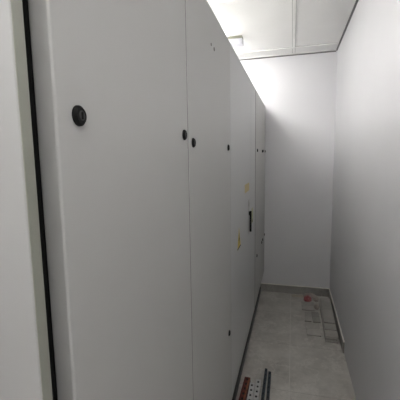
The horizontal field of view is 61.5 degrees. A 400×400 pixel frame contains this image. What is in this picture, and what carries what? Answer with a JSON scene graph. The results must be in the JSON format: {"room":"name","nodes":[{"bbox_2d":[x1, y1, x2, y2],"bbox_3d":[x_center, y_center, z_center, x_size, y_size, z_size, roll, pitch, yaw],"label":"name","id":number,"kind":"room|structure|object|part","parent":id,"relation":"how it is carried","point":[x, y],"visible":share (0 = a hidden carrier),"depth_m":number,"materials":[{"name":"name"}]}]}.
{"room":"electrical room","nodes":[
{"label":"electrical room","id":0,"kind":"room"},
{"bbox_2d":[207,0,355,57],"bbox_3d":[-0.931,-1.256,0.806,3.336,0.100,6.761,1,7,15],"label":"ceiling","id":1,"kind":"structure","parent":0,"point":[262,24],"depth_m":2.81,"materials":[{"name":"white paint"}]},
{"bbox_2d":[208,0,243,4],"bbox_3d":[-0.446,-1.429,2.571,3.086,0.010,0.032,1,7,15],"label":"trim","id":2,"kind":"structure","parent":1,"relation":"attached to","point":[220,1],"depth_m":2.40,"materials":[{"name":"white metal"}]},
{"bbox_2d":[227,35,243,46],"bbox_3d":[-0.180,-1.486,3.276,1.200,0.077,0.094,1,7,15],"label":"light","id":3,"kind":"object","parent":1,"relation":"attached to","point":[236,41],"visible":0.22,"depth_m":3.10,"materials":[{"name":"white plastic"}]},
{"bbox_2d":[236,42,337,53],"bbox_3d":[-0.123,-1.580,3.739,3.086,0.010,0.032,1,7,15],"label":"trim","id":4,"kind":"structure","parent":1,"relation":"attached to","point":[337,42],"depth_m":3.45,"materials":[{"name":"white metal"}]},
{"bbox_2d":[292,0,296,53],"bbox_3d":[0.155,-1.182,0.516,0.032,0.010,6.511,1,7,15],"label":"trim","id":5,"kind":"structure","parent":1,"relation":"attached to","point":[294,2],"depth_m":2.82,"materials":[{"name":"white metal"}]},
{"bbox_2d":[240,51,336,287],"bbox_3d":[-0.030,-0.269,4.166,3.336,2.720,0.100,1,7,15],"label":"wall","id":6,"kind":"structure","parent":0,"point":[297,93],"depth_m":3.79,"materials":[{"name":"white paint"}]},
{"bbox_2d":[239,49,335,60],"bbox_3d":[-0.074,-1.600,3.943,3.122,0.022,0.020,1,7,15],"label":"trim","id":7,"kind":"structure","parent":6,"relation":"attached to","point":[331,50],"depth_m":3.66,"materials":[{"name":"white metal"}]},
{"bbox_2d":[260,283,328,296],"bbox_3d":[-0.029,1.037,4.277,3.124,0.100,0.012,1,7,15],"label":"baseboard","id":8,"kind":"structure","parent":6,"relation":"attached to","point":[269,287],"depth_m":3.96,"materials":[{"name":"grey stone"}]},
{"bbox_2d":[236,291,355,399],"bbox_3d":[-0.885,1.542,1.155,3.336,0.100,6.761,1,7,15],"label":"floor","id":9,"kind":"structure","parent":0,"point":[302,366],"depth_m":2.71,"materials":[{"name":"grey stone"}]},
{"bbox_2d":[0,0,52,399],"bbox_3d":[-0.604,0.465,0.580,0.845,2.171,0.022,1,7,15],"label":"panel","id":10,"kind":"object","parent":9,"relation":"on","point":[25,372],"visible":1,"depth_m":0.41,"materials":[{"name":"grey metal"}]},
{"bbox_2d":[22,0,192,399],"bbox_3d":[-0.387,0.424,0.882,0.603,2.171,0.596,1,7,15],"label":"door","id":11,"kind":"structure","parent":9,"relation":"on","point":[107,79],"depth_m":0.59,"materials":[{"name":"light grey painted metal"},{"name":"black plastic"}]},
{"bbox_2d":[185,0,231,399],"bbox_3d":[-0.214,0.343,1.509,0.603,2.171,0.714,1,7,15],"label":"door","id":12,"kind":"structure","parent":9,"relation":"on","point":[207,44],"depth_m":1.29,"materials":[{"name":"grey metal"}]},
{"bbox_2d":[230,43,255,399],"bbox_3d":[0.048,0.223,2.431,0.617,2.171,1.214,1,7,15],"label":"door","id":13,"kind":"structure","parent":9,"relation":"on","point":[242,90],"depth_m":2.14,"materials":[{"name":"grey metal"}]},
{"bbox_3d":[0.363,0.124,2.482,0.006,0.255,0.060,1,7,15],"label":"handle plate","id":14,"kind":"part","parent":13,"relation":"part of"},
{"bbox_3d":[0.369,0.157,2.470,0.019,0.154,0.022,1,7,15],"label":"handle","id":15,"kind":"part","parent":13,"relation":"part of","materials":[{"name":"black plastic"}]},
{"bbox_3d":[0.424,0.045,2.757,0.024,1.908,0.286,1,7,15],"label":"door","id":16,"kind":"part","parent":13,"relation":"part of","materials":[{"name":"grey metal"}]},
{"bbox_2d":[239,377,249,399],"bbox_3d":[0.240,1.334,2.085,0.040,0.046,0.685,1,7,17],"label":"strip","id":17,"kind":"object","parent":9,"relation":"on","point":[245,387],"visible":0.98,"depth_m":2.28,"materials":[{"name":"orange paint"}]},
{"bbox_2d":[247,383,254,399],"bbox_3d":[0.286,1.341,2.050,0.032,0.040,0.640,1,7,15],"label":"strip","id":18,"kind":"object","parent":9,"relation":"on","point":[252,385],"visible":1,"depth_m":2.27,"materials":[{"name":"metal"}]},
{"bbox_2d":[250,91,262,331],"bbox_3d":[0.292,0.105,3.342,0.603,2.171,0.673,1,7,15],"label":"door","id":19,"kind":"structure","parent":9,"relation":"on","point":[259,104],"depth_m":3.19,"materials":[{"name":"grey metal"}]},
{"bbox_3d":[0.561,-0.019,3.252,0.024,1.908,0.670,1,7,15],"label":"door","id":20,"kind":"part","parent":19,"relation":"part of","materials":[{"name":"grey metal"}]},
{"bbox_2d":[253,379,260,399],"bbox_3d":[0.327,1.338,2.062,0.032,0.040,0.685,1,7,15],"label":"strip","id":21,"kind":"object","parent":9,"relation":"on","point":[258,382],"visible":1,"depth_m":2.29,"materials":[{"name":"metal"}]},
{"bbox_2d":[257,104,265,301],"bbox_3d":[0.426,0.042,3.831,0.603,2.171,0.343,1,7,15],"label":"door","id":22,"kind":"structure","parent":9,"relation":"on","point":[263,146],"depth_m":3.73,"materials":[{"name":"grey metal"}]},
{"bbox_3d":[0.696,-0.082,3.740,0.024,1.908,0.340,1,7,15],"label":"door","id":23,"kind":"part","parent":22,"relation":"part of","materials":[{"name":"grey metal"}]},
{"bbox_2d":[261,368,266,399],"bbox_3d":[0.385,1.329,2.117,0.019,0.042,0.825,1,7,15],"label":"strip","id":24,"kind":"object","parent":9,"relation":"on","point":[265,372],"visible":1,"depth_m":2.33,"materials":[{"name":"blue paint"}]},
{"bbox_2d":[266,371,270,399],"bbox_3d":[0.416,1.332,2.094,0.021,0.042,0.795,1,7,14],"label":"strip","id":25,"kind":"object","parent":9,"relation":"on","point":[269,372],"visible":1,"depth_m":2.32,"materials":[{"name":"blue paint"}]},
{"bbox_2d":[301,301,314,310],"bbox_3d":[1.162,1.144,3.622,0.130,0.011,0.210,1,7,15],"label":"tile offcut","id":26,"kind":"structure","parent":9,"relation":"on","point":[307,306],"depth_m":3.60,"materials":[{"name":"grey tile"}]},
{"bbox_2d":[304,295,311,301],"bbox_3d":[1.211,1.104,3.781,0.089,0.050,0.144,1,7,15],"label":"film","id":27,"kind":"object","parent":9,"relation":"on","point":[307,298],"visible":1,"depth_m":3.75,"materials":[{"name":"red plastic"}]},
{"bbox_2d":[305,312,311,321],"bbox_3d":[1.088,1.176,3.380,0.065,0.011,0.200,1,7,17],"label":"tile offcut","id":28,"kind":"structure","parent":9,"relation":"on","point":[308,318],"depth_m":3.35,"materials":[{"name":"grey tile"}]},
{"bbox_2d":[303,293,314,297],"bbox_3d":[1.262,1.095,3.865,0.149,0.046,0.082,1,7,15],"label":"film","id":29,"kind":"object","parent":9,"relation":"on","point":[311,295],"visible":0.62,"depth_m":3.85,"materials":[{"name":"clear plastic"}]},
{"bbox_2d":[305,322,320,336],"bbox_3d":[1.056,1.207,3.137,0.125,0.011,0.235,1,7,14],"label":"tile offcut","id":30,"kind":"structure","parent":9,"relation":"on","point":[312,329],"depth_m":3.12,"materials":[{"name":"tile"}]},
{"bbox_2d":[311,312,320,322],"bbox_3d":[1.162,1.176,3.370,0.072,0.010,0.220,1,7,14],"label":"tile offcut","id":31,"kind":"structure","parent":9,"relation":"on","point":[315,315],"depth_m":3.35,"materials":[{"name":"tile"}]},
{"bbox_2d":[319,298,337,343],"bbox_3d":[1.245,1.151,3.276,0.113,0.082,0.780,1,7,16],"label":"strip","id":32,"kind":"object","parent":9,"relation":"on","point":[327,341],"depth_m":3.13,"materials":[{"name":"grey tile"}]},
{"bbox_3d":[1.277,1.103,3.371,0.098,0.012,0.560,1,7,16],"label":"skirting strip","id":33,"kind":"part","parent":32,"relation":"part of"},
{"bbox_3d":[1.244,1.145,3.268,0.104,0.019,0.760,1,7,16],"label":"skirting strip","id":34,"kind":"part","parent":32,"relation":"part of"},
{"bbox_3d":[1.262,1.121,3.325,0.100,0.012,0.670,1,7,16],"label":"skirting strip","id":35,"kind":"part","parent":32,"relation":"part of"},
{"bbox_3d":[1.244,1.163,3.278,0.102,0.019,0.770,1,7,16],"label":"skirting strip","id":36,"kind":"part","parent":32,"relation":"part of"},
{"bbox_2d":[330,0,399,399],"bbox_3d":[0.652,0.171,0.554,0.100,2.720,6.561,1,7,15],"label":"wall","id":37,"kind":"structure","parent":0,"point":[365,232],"depth_m":1.95,"materials":[{"name":"white paint"}]},
{"bbox_2d":[328,288,344,352],"bbox_3d":[1.331,1.135,3.308,0.011,0.102,1.171,1,7,15],"label":"baseboard","id":38,"kind":"structure","parent":37,"relation":"attached to","point":[339,331],"depth_m":3.09,"materials":[{"name":"grey stone"}]},
{"bbox_2d":[336,0,358,50],"bbox_3d":[0.575,-1.173,0.401,0.013,0.012,6.561,1,7,15],"label":"trim","id":39,"kind":"structure","parent":37,"relation":"attached to","point":[356,2],"depth_m":2.81,"materials":[{"name":"grey metal"}]}
]}

